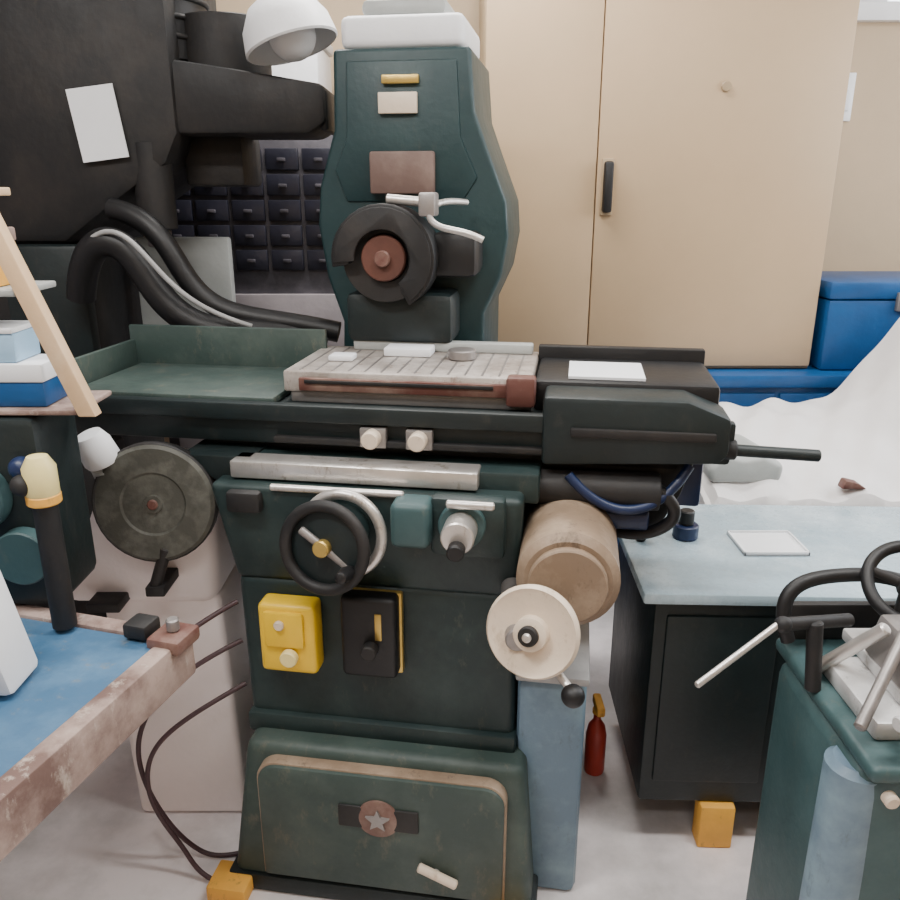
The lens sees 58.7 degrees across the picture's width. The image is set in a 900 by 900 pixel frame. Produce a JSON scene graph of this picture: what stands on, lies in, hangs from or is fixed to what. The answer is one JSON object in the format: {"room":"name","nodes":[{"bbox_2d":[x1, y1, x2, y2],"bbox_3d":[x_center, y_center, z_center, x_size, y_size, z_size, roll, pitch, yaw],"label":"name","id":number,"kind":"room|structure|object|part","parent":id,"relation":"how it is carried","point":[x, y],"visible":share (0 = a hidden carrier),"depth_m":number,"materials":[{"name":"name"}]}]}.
{"room":"metal workshop","nodes":[
{"label":"metal workshop","id":0,"kind":"room"},
{"bbox_2d":[0,604,759,899],"bbox_3d":[0.200,1.323,1.429,5.800,0.100,5.700,0,18,0],"label":"floor","id":1,"kind":"structure","parent":0,"point":[100,842],"depth_m":2.12,"materials":[{"name":"concrete"}]},
{"bbox_2d":[0,604,199,861],"bbox_3d":[-1.163,0.845,1.291,1.125,0.895,1.095,5,19,15],"label":"workbench","id":2,"kind":"object","parent":1,"relation":"on","point":[93,683],"visible":1,"depth_m":1.34,"materials":[{"name":"brown wood"}]},
{"bbox_2d":[0,571,36,694],"bbox_3d":[-0.809,0.287,1.319,0.183,0.222,0.108,0,18,0],"label":"box","id":3,"kind":"object","parent":2,"relation":"on","point":[18,659],"visible":1,"depth_m":1.34,"materials":[{"name":"paper"}]},
{"bbox_2d":[9,453,77,630],"bbox_3d":[-0.745,0.172,1.473,0.080,0.347,0.060,-5,19,-14],"label":"tool","id":4,"kind":"object","parent":2,"relation":"on","point":[38,480],"visible":1,"depth_m":1.45,"materials":[{"name":"metal"}]},
{"bbox_3d":[-0.762,0.063,1.424,0.040,0.040,0.040,0,18,0],"label":"handle","id":5,"kind":"part","parent":4,"relation":"part of","materials":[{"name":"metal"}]},
{"bbox_2d":[0,415,95,603],"bbox_3d":[-0.983,0.107,1.600,0.435,0.392,0.222,0,18,0],"label":"machine","id":6,"kind":"object","parent":2,"relation":"on","point":[21,436],"visible":0.56,"depth_m":1.54,"materials":[{"name":"green paint"}]},
{"bbox_3d":[-0.795,0.033,1.483,0.044,0.044,0.044,0,18,0],"label":"blue knob","id":7,"kind":"part","parent":6,"relation":"part of","materials":[{"name":"blue paint"}]},
{"bbox_2d":[0,187,111,416],"bbox_3d":[-0.926,-0.366,1.464,0.547,0.588,0.170,0,18,0],"label":"rack","id":8,"kind":"object","parent":6,"relation":"on","point":[81,401],"visible":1,"depth_m":1.44,"materials":[{"name":"beige wood"}]},
{"bbox_2d":[0,187,10,195],"bbox_3d":[-1.015,-0.464,1.437,0.370,0.015,0.160,0,18,0],"label":"shelf","id":9,"kind":"object","parent":8,"relation":"attached to","point":[4,191],"depth_m":1.49,"materials":[{"name":"beige wood"}]},
{"bbox_2d":[0,227,15,285],"bbox_3d":[-0.907,-0.354,1.465,0.189,0.102,0.099,0,18,0],"label":"carton","id":10,"kind":"object","parent":8,"relation":"on","point":[3,280],"visible":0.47,"depth_m":1.47,"materials":[{"name":"cardboard"}]},
{"bbox_3d":[-0.907,-0.391,1.453,0.189,0.025,0.099,0,18,0],"label":"lid","id":11,"kind":"part","parent":10,"relation":"part of","materials":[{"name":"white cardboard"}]},
{"bbox_2d":[0,281,55,296],"bbox_3d":[-0.985,-0.301,1.490,0.430,0.012,0.160,0,18,0],"label":"shelf","id":12,"kind":"object","parent":8,"relation":"attached to","point":[12,290],"depth_m":1.42,"materials":[{"name":"grey paint"}]},
{"bbox_2d":[0,354,66,406],"bbox_3d":[-0.853,-0.135,1.534,0.199,0.082,0.104,0,18,0],"label":"carton","id":13,"kind":"object","parent":8,"relation":"on","point":[32,381],"visible":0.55,"depth_m":1.49,"materials":[{"name":"blue cardboard"}]},
{"bbox_2d":[0,320,40,362],"bbox_3d":[-0.890,-0.206,1.513,0.180,0.064,0.099,0,18,0],"label":"carton","id":14,"kind":"object","parent":13,"relation":"on","point":[19,341],"visible":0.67,"depth_m":1.49,"materials":[{"name":"blue cardboard"}]},
{"bbox_3d":[-0.853,-0.157,1.526,0.199,0.035,0.104,0,18,0],"label":"lid","id":15,"kind":"part","parent":13,"relation":"part of","materials":[{"name":"cardboard"}]},
{"bbox_2d":[0,390,111,414],"bbox_3d":[-0.945,-0.093,1.558,0.510,0.010,0.160,0,18,0],"label":"shelf","id":16,"kind":"object","parent":8,"relation":"attached to","point":[63,406],"depth_m":1.49,"materials":[{"name":"brown wood"}]},
{"bbox_2d":[73,427,254,810],"bbox_3d":[-0.753,0.449,2.112,0.430,1.141,0.380,0,18,0],"label":"machine","id":17,"kind":"object","parent":1,"relation":"on","point":[162,547],"visible":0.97,"depth_m":1.99,"materials":[{"name":"white metal"}]},
{"bbox_3d":[-0.797,-0.004,1.812,0.090,0.095,0.089,0,18,0],"label":"dust spout","id":18,"kind":"part","parent":17,"relation":"part of","materials":[{"name":"plastic"}]},
{"bbox_3d":[-0.680,0.278,1.878,0.064,0.118,0.028,0,18,0],"label":"work rest arm","id":19,"kind":"part","parent":17,"relation":"part of","materials":[{"name":"metal"}]},
{"bbox_2d":[0,0,340,617],"bbox_3d":[-1.102,-0.406,2.626,1.599,2.450,0.866,0,18,0],"label":"machine","id":20,"kind":"object","parent":1,"relation":"on","point":[112,111],"visible":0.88,"depth_m":2.23,"materials":[{"name":"metal"}]},
{"bbox_3d":[-0.900,-0.525,2.747,0.320,0.400,0.050,0,18,0],"label":"panel","id":21,"kind":"part","parent":20,"relation":"part of","materials":[{"name":"grey paint"}]},
{"bbox_3d":[-0.880,-1.350,2.295,0.340,0.450,0.340,0,18,0],"label":"motor","id":22,"kind":"part","parent":20,"relation":"part of","materials":[{"name":"black metal"}]},
{"bbox_2d":[243,0,337,65],"bbox_3d":[-0.505,-1.173,2.164,0.396,0.229,0.259,0,18,0],"label":"lamp","id":23,"kind":"object","parent":20,"relation":"attached to","point":[275,32],"depth_m":2.11,"materials":[{"name":"white paint"}]},
{"bbox_2d":[136,599,246,880],"bbox_3d":[-0.630,0.715,1.835,0.266,0.802,0.341,0,18,0],"label":"power cable","id":24,"kind":"object","parent":1,"relation":"on","point":[175,833],"visible":0.67,"depth_m":1.94,"materials":[{"name":"black rubber"}]},
{"bbox_3d":[-0.567,0.384,1.728,0.103,0.107,0.333,2,18,7],"label":"cord","id":25,"kind":"part","parent":24,"relation":"part of","materials":[{"name":"black rubber"}]},
{"bbox_2d":[169,135,343,447],"bbox_3d":[-0.755,-0.371,3.407,0.790,1.900,0.530,0,18,0],"label":"tall cabinet","id":26,"kind":"object","parent":1,"relation":"on","point":[272,227],"visible":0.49,"depth_m":2.99,"materials":[{"name":"black metal"}]},
{"bbox_3d":[-1.020,-0.808,3.013,0.120,0.075,0.030,0,18,0],"label":"drawer","id":27,"kind":"part","parent":26,"relation":"part of","materials":[{"name":"plastic"}]},
{"bbox_3d":[-1.020,-0.894,2.985,0.120,0.075,0.030,0,18,0],"label":"drawer","id":28,"kind":"part","parent":26,"relation":"part of","materials":[{"name":"plastic"}]},
{"bbox_3d":[-1.020,-0.979,2.957,0.120,0.075,0.030,0,18,0],"label":"drawer","id":29,"kind":"part","parent":26,"relation":"part of","materials":[{"name":"plastic"}]},
{"bbox_3d":[-0.755,-0.045,3.261,0.690,0.210,0.030,0,18,0],"label":"wide drawer","id":30,"kind":"part","parent":26,"relation":"part of","materials":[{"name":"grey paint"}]},
{"bbox_3d":[-0.885,-0.979,2.957,0.120,0.075,0.030,0,18,0],"label":"drawer","id":31,"kind":"part","parent":26,"relation":"part of","materials":[{"name":"plastic"}]},
{"bbox_3d":[-0.885,-0.886,2.966,0.030,0.012,0.010,0,18,0],"label":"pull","id":32,"kind":"part","parent":26,"relation":"part of","materials":[{"name":"grey paint"}]},
{"bbox_3d":[-0.885,-0.894,2.985,0.120,0.075,0.030,0,18,0],"label":"drawer","id":33,"kind":"part","parent":26,"relation":"part of","materials":[{"name":"plastic"}]},
{"bbox_3d":[-0.885,-0.808,3.013,0.120,0.075,0.030,0,18,0],"label":"drawer","id":34,"kind":"part","parent":26,"relation":"part of","materials":[{"name":"plastic"}]},
{"bbox_3d":[-0.750,-0.979,2.957,0.120,0.075,0.030,0,18,0],"label":"drawer","id":35,"kind":"part","parent":26,"relation":"part of","materials":[{"name":"plastic"}]},
{"bbox_3d":[-0.750,-0.886,2.966,0.030,0.012,0.010,0,18,0],"label":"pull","id":36,"kind":"part","parent":26,"relation":"part of","materials":[{"name":"grey paint"}]},
{"bbox_3d":[-0.750,-0.894,2.985,0.120,0.075,0.030,0,18,0],"label":"drawer","id":37,"kind":"part","parent":26,"relation":"part of","materials":[{"name":"plastic"}]},
{"bbox_3d":[-0.750,-0.800,2.994,0.030,0.012,0.010,0,18,0],"label":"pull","id":38,"kind":"part","parent":26,"relation":"part of","materials":[{"name":"grey paint"}]},
{"bbox_3d":[-0.750,-0.808,3.013,0.120,0.075,0.030,0,18,0],"label":"drawer","id":39,"kind":"part","parent":26,"relation":"part of","materials":[{"name":"plastic"}]},
{"bbox_3d":[-0.750,-0.722,3.041,0.120,0.075,0.030,0,18,0],"label":"drawer","id":40,"kind":"part","parent":26,"relation":"part of","materials":[{"name":"plastic"}]},
{"bbox_3d":[-0.615,-1.065,2.929,0.120,0.075,0.030,0,18,0],"label":"drawer","id":41,"kind":"part","parent":26,"relation":"part of","materials":[{"name":"plastic"}]},
{"bbox_3d":[-0.615,-0.979,2.957,0.120,0.075,0.030,0,18,0],"label":"drawer","id":42,"kind":"part","parent":26,"relation":"part of","materials":[{"name":"plastic"}]},
{"bbox_3d":[-0.615,-0.886,2.966,0.030,0.012,0.010,0,18,0],"label":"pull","id":43,"kind":"part","parent":26,"relation":"part of","materials":[{"name":"grey paint"}]},
{"bbox_3d":[-0.615,-0.894,2.985,0.120,0.075,0.030,0,18,0],"label":"drawer","id":44,"kind":"part","parent":26,"relation":"part of","materials":[{"name":"plastic"}]},
{"bbox_3d":[-0.615,-0.800,2.994,0.030,0.012,0.010,0,18,0],"label":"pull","id":45,"kind":"part","parent":26,"relation":"part of","materials":[{"name":"grey paint"}]},
{"bbox_3d":[-0.615,-0.808,3.013,0.120,0.075,0.030,0,18,0],"label":"drawer","id":46,"kind":"part","parent":26,"relation":"part of","materials":[{"name":"plastic"}]},
{"bbox_3d":[-0.615,-0.722,3.041,0.120,0.075,0.030,0,18,0],"label":"drawer","id":47,"kind":"part","parent":26,"relation":"part of","materials":[{"name":"plastic"}]},
{"bbox_3d":[-0.755,-0.501,3.112,0.690,0.210,0.030,0,18,0],"label":"wide drawer","id":48,"kind":"part","parent":26,"relation":"part of","materials":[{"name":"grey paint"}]},
{"bbox_2d":[272,45,332,92],"bbox_3d":[-0.665,-1.424,3.086,0.390,0.298,0.370,0,18,0],"label":"storage box","id":49,"kind":"object","parent":26,"relation":"on","point":[316,68],"visible":0.18,"depth_m":2.92,"materials":[{"name":"white cardboard"}]},
{"bbox_3d":[-0.665,-1.547,3.046,0.390,0.040,0.370,0,18,0],"label":"lid","id":50,"kind":"part","parent":49,"relation":"part of","materials":[{"name":"plastic"}]},
{"bbox_3d":[-0.480,-0.894,2.985,0.120,0.075,0.030,0,18,0],"label":"drawer","id":51,"kind":"part","parent":26,"relation":"part of","materials":[{"name":"plastic"}]},
{"bbox_3d":[-0.480,-0.979,2.957,0.120,0.075,0.030,0,18,0],"label":"drawer","id":52,"kind":"part","parent":26,"relation":"part of","materials":[{"name":"plastic"}]},
{"bbox_3d":[-0.480,-0.808,3.013,0.120,0.075,0.030,0,18,0],"label":"drawer","id":53,"kind":"part","parent":26,"relation":"part of","materials":[{"name":"plastic"}]},
{"bbox_3d":[-0.480,-1.065,2.929,0.120,0.075,0.030,0,18,0],"label":"drawer","id":54,"kind":"part","parent":26,"relation":"part of","materials":[{"name":"plastic"}]},
{"bbox_3d":[-0.480,-0.722,3.041,0.120,0.075,0.030,0,18,0],"label":"drawer","id":55,"kind":"part","parent":26,"relation":"part of","materials":[{"name":"plastic"}]},
{"bbox_2d":[74,0,821,899],"bbox_3d":[-0.110,-0.012,1.962,1.347,2.110,1.492,-12,22,-33],"label":"grinder","id":56,"kind":"object","parent":1,"relation":"on","point":[423,514],"visible":1,"depth_m":1.85,"materials":[{"name":"green metal"}]},
{"bbox_2d":[87,363,290,401],"bbox_3d":[-0.634,-0.173,2.038,0.510,0.020,0.330,3,18,9],"label":"tray","id":57,"kind":"object","parent":56,"relation":"on","point":[219,381],"depth_m":2.01,"materials":[{"name":"green metal"}]},
{"bbox_2d":[258,593,323,672],"bbox_3d":[-0.365,0.426,1.837,0.139,0.175,0.096,0,18,0],"label":"switch","id":58,"kind":"object","parent":56,"relation":"attached to","point":[291,625],"depth_m":1.81,"materials":[{"name":"yellow plastic"}]},
{"bbox_3d":[-0.261,0.201,1.679,0.170,0.169,0.031,5,19,16],"label":"table wheel plate","id":59,"kind":"part","parent":56,"relation":"part of","materials":[{"name":"green paint"}]},
{"bbox_3d":[-0.213,0.254,1.629,0.032,0.032,0.067,3,18,9],"label":"table wheel knob","id":60,"kind":"part","parent":56,"relation":"part of","materials":[{"name":"black rubber"}]},
{"bbox_3d":[-0.178,0.445,1.769,0.036,0.036,0.030,3,18,9],"label":"starter knob","id":61,"kind":"part","parent":56,"relation":"part of","materials":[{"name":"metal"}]},
{"bbox_3d":[-0.159,0.392,1.764,0.015,0.065,0.005,3,18,9],"label":"starter plate","id":62,"kind":"part","parent":56,"relation":"part of","materials":[{"name":"yellow metal"}]},
{"bbox_3d":[-0.172,0.411,1.826,0.135,0.206,0.020,3,18,9],"label":"starter box trim","id":63,"kind":"part","parent":56,"relation":"part of","materials":[{"name":"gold metal"}]},
{"bbox_3d":[-0.162,0.892,1.884,0.580,0.320,0.042,3,18,9],"label":"door panel","id":64,"kind":"part","parent":56,"relation":"part of","materials":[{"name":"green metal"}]},
{"bbox_3d":[-0.162,0.890,1.888,0.590,0.330,0.033,3,18,9],"label":"door trim","id":65,"kind":"part","parent":56,"relation":"part of","materials":[{"name":"beige paint"}]},
{"bbox_3d":[-0.132,-0.879,2.026,0.100,0.050,0.015,3,18,9],"label":"label plate","id":66,"kind":"part","parent":56,"relation":"part of","materials":[{"name":"beige metal"}]},
{"bbox_3d":[-0.125,-0.931,2.007,0.095,0.020,0.015,3,18,9],"label":"label plate","id":67,"kind":"part","parent":56,"relation":"part of","materials":[{"name":"gold metal"}]},
{"bbox_3d":[-0.123,-0.718,2.071,0.170,0.105,0.025,3,18,9],"label":"spindle panel","id":68,"kind":"part","parent":56,"relation":"part of","materials":[{"name":"brown metal"}]},
{"bbox_3d":[-0.115,-0.816,2.059,0.377,0.340,0.016,3,18,9],"label":"column panel","id":69,"kind":"part","parent":56,"relation":"part of","materials":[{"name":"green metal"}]},
{"bbox_3d":[-0.057,-0.010,1.787,0.700,0.015,0.020,3,18,9],"label":"dog rail","id":70,"kind":"part","parent":56,"relation":"part of","materials":[{"name":"metal"}]},
{"bbox_3d":[-0.029,0.990,1.857,0.096,0.058,0.022,3,18,9],"label":"door lever","id":71,"kind":"part","parent":56,"relation":"part of","materials":[{"name":"beige ceramic"}]},
{"bbox_3d":[-0.019,-0.272,2.090,0.470,0.025,0.040,3,18,9],"label":"chuck rail","id":72,"kind":"part","parent":56,"relation":"part of","materials":[{"name":"silver metal"}]},
{"bbox_2d":[506,374,536,407],"bbox_3d":[0.159,-0.132,1.784,0.065,0.068,0.045,3,18,9],"label":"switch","id":73,"kind":"object","parent":56,"relation":"attached to","point":[521,390],"depth_m":1.76,"materials":[{"name":"plastic"}]},
{"bbox_3d":[0.277,0.715,2.169,0.155,0.600,0.600,3,18,9],"label":"coolant tank","id":74,"kind":"part","parent":56,"relation":"part of","materials":[{"name":"blue metal"}]},
{"bbox_3d":[0.277,0.420,2.073,0.165,0.020,0.620,3,18,9],"label":"coolant tank lid","id":75,"kind":"part","parent":56,"relation":"part of","materials":[{"name":"beige metal"}]},
{"bbox_3d":[0.218,0.444,1.559,0.016,0.035,0.057,-11,21,-30],"label":"feed handle stem","id":76,"kind":"part","parent":56,"relation":"part of","materials":[{"name":"metal"}]},
{"bbox_3d":[0.667,0.005,1.692,0.220,0.031,0.026,3,18,9],"label":"traverse rod","id":77,"kind":"part","parent":56,"relation":"part of","materials":[{"name":"grey metal"}]},
{"bbox_2d":[584,693,606,775],"bbox_3d":[0.430,0.842,2.345,0.060,0.250,0.080,0,18,0],"label":"spray bottle","id":78,"kind":"object","parent":1,"relation":"on","point":[595,741],"visible":1,"depth_m":2.34,"materials":[{"name":"red plastic"}]},
{"bbox_2d":[617,364,852,545],"bbox_3d":[1.275,0.077,3.526,2.450,0.975,0.660,0,18,0],"label":"storage bench","id":79,"kind":"object","parent":1,"relation":"on","point":[744,387],"visible":0.07,"depth_m":3.10,"materials":[{"name":"blue paint"}]},
{"bbox_2d":[479,0,859,367],"bbox_3d":[0.770,-1.098,3.176,1.300,1.474,0.600,0,18,0],"label":"cabinet","id":80,"kind":"object","parent":79,"relation":"on","point":[671,165],"visible":0.84,"depth_m":2.92,"materials":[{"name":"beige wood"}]},
{"bbox_3d":[0.330,-1.024,2.940,0.410,1.450,0.025,0,18,0],"label":"door","id":81,"kind":"part","parent":80,"relation":"part of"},
{"bbox_3d":[0.578,-0.966,2.941,0.045,0.200,0.012,0,18,0],"label":"handle plate","id":82,"kind":"part","parent":80,"relation":"part of","materials":[{"name":"black plastic"}]},
{"bbox_3d":[0.975,0.159,3.232,0.570,0.800,0.020,0,18,0],"label":"door","id":83,"kind":"part","parent":79,"relation":"part of","materials":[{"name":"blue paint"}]},
{"bbox_3d":[1.565,0.159,3.232,0.570,0.800,0.020,0,18,0],"label":"door","id":84,"kind":"part","parent":79,"relation":"part of","materials":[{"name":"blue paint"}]},
{"bbox_2d":[809,271,899,369],"bbox_3d":[1.800,-0.537,3.277,0.710,0.343,0.445,0,18,0],"label":"tool case","id":85,"kind":"object","parent":79,"relation":"on","point":[856,310],"visible":0.65,"depth_m":3.09,"materials":[{"name":"blue paint"}]},
{"bbox_3d":[1.800,-0.670,3.241,0.710,0.068,0.430,0,18,0],"label":"lid","id":86,"kind":"part","parent":85,"relation":"part of","materials":[{"name":"blue paint"}]},
{"bbox_2d":[609,504,899,847],"bbox_3d":[1.107,0.611,2.245,1.285,0.750,0.580,1,18,2],"label":"work table","id":87,"kind":"object","parent":1,"relation":"on","point":[682,608],"visible":0.65,"depth_m":2.02,"materials":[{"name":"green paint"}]},
{"bbox_2d":[672,508,698,541],"bbox_3d":[0.640,0.199,2.168,0.068,0.079,0.068,0,18,0],"label":"ink bottle","id":88,"kind":"object","parent":87,"relation":"on","point":[686,529],"visible":0.93,"depth_m":2.15,"materials":[{"name":"blue glass"}]},
{"bbox_3d":[0.656,0.625,1.992,0.270,0.480,0.020,1,18,2],"label":"panel","id":89,"kind":"part","parent":87,"relation":"part of","materials":[{"name":"black paint"}]},
{"bbox_2d":[727,530,810,555],"bbox_3d":[0.845,0.247,2.131,0.170,0.011,0.140,0,18,0],"label":"plastic tray","id":90,"kind":"object","parent":87,"relation":"on","point":[749,542],"visible":1,"depth_m":2.12,"materials":[{"name":"plastic"}]},
{"bbox_2d":[695,540,899,899],"bbox_3d":[0.894,0.709,1.518,0.962,1.013,0.410,0,18,0],"label":"machine","id":91,"kind":"object","parent":1,"relation":"on","point":[828,827],"visible":1,"depth_m":1.42,"materials":[{"name":"teal paint"}]},
{"bbox_3d":[0.495,0.352,1.376,0.181,0.079,0.012,-9,20,-25],"label":"lever","id":92,"kind":"part","parent":91,"relation":"part of","materials":[{"name":"metal"}]},
{"bbox_3d":[0.655,0.371,1.440,0.041,0.137,0.028,17,25,42],"label":"post","id":93,"kind":"part","parent":91,"relation":"part of","materials":[{"name":"metal"}]},
{"bbox_2d":[776,638,899,782],"bbox_3d":[1.018,0.452,1.440,0.715,0.030,0.400,0,18,0],"label":"tray","id":94,"kind":"object","parent":91,"relation":"on","point":[867,754],"depth_m":1.37,"materials":[{"name":"teal paint"}]},
{"bbox_3d":[0.680,0.812,1.431,0.100,0.630,0.100,0,18,0],"label":"tank","id":95,"kind":"part","parent":91,"relation":"part of","materials":[{"name":"blue metal"}]},
{"bbox_3d":[0.735,0.360,1.337,0.020,0.144,0.233,17,25,42],"label":"arm","id":96,"kind":"part","parent":91,"relation":"part of","materials":[{"name":"metal"}]},
{"bbox_3d":[0.695,0.552,1.262,0.024,0.024,0.020,0,18,0],"label":"clamp knob","id":97,"kind":"part","parent":91,"relation":"part of","materials":[{"name":"beige plastic"}]},
{"bbox_3d":[0.865,0.333,1.530,0.040,0.144,0.054,0,18,0],"label":"wheel stem","id":98,"kind":"part","parent":91,"relation":"part of","materials":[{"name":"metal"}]},
{"bbox_2d":[699,318,899,506],"bbox_3d":[1.430,0.135,2.788,1.340,1.319,0.700,0,18,0],"label":"sheet","id":99,"kind":"object","parent":1,"relation":"on","point":[855,428],"visible":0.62,"depth_m":2.65,"materials":[{"name":"white fabric"}]},
{"bbox_2d":[164,0,899,442],"bbox_3d":[0.200,-1.064,3.597,5.800,3.100,0.100,0,18,0],"label":"wall","id":100,"kind":"structure","parent":0,"point":[863,234],"depth_m":3.47,"materials":[{"name":"paint"}]},
{"bbox_2d":[843,73,856,120],"bbox_3d":[1.683,-1.496,3.391,0.055,0.190,0.025,0,18,0],"label":"paper notice","id":101,"kind":"object","parent":100,"relation":"attached to","point":[852,78],"visible":0.54,"depth_m":3.38,"materials":[{"name":"white paper"}]},
{"bbox_2d":[857,1,899,21],"bbox_3d":[2.295,-1.797,3.280,1.270,0.070,0.050,0,18,0],"label":"frame","id":102,"kind":"object","parent":100,"relation":"attached to","point":[869,11],"visible":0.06,"depth_m":3.26,"materials":[{"name":"white paint"}]}
]}

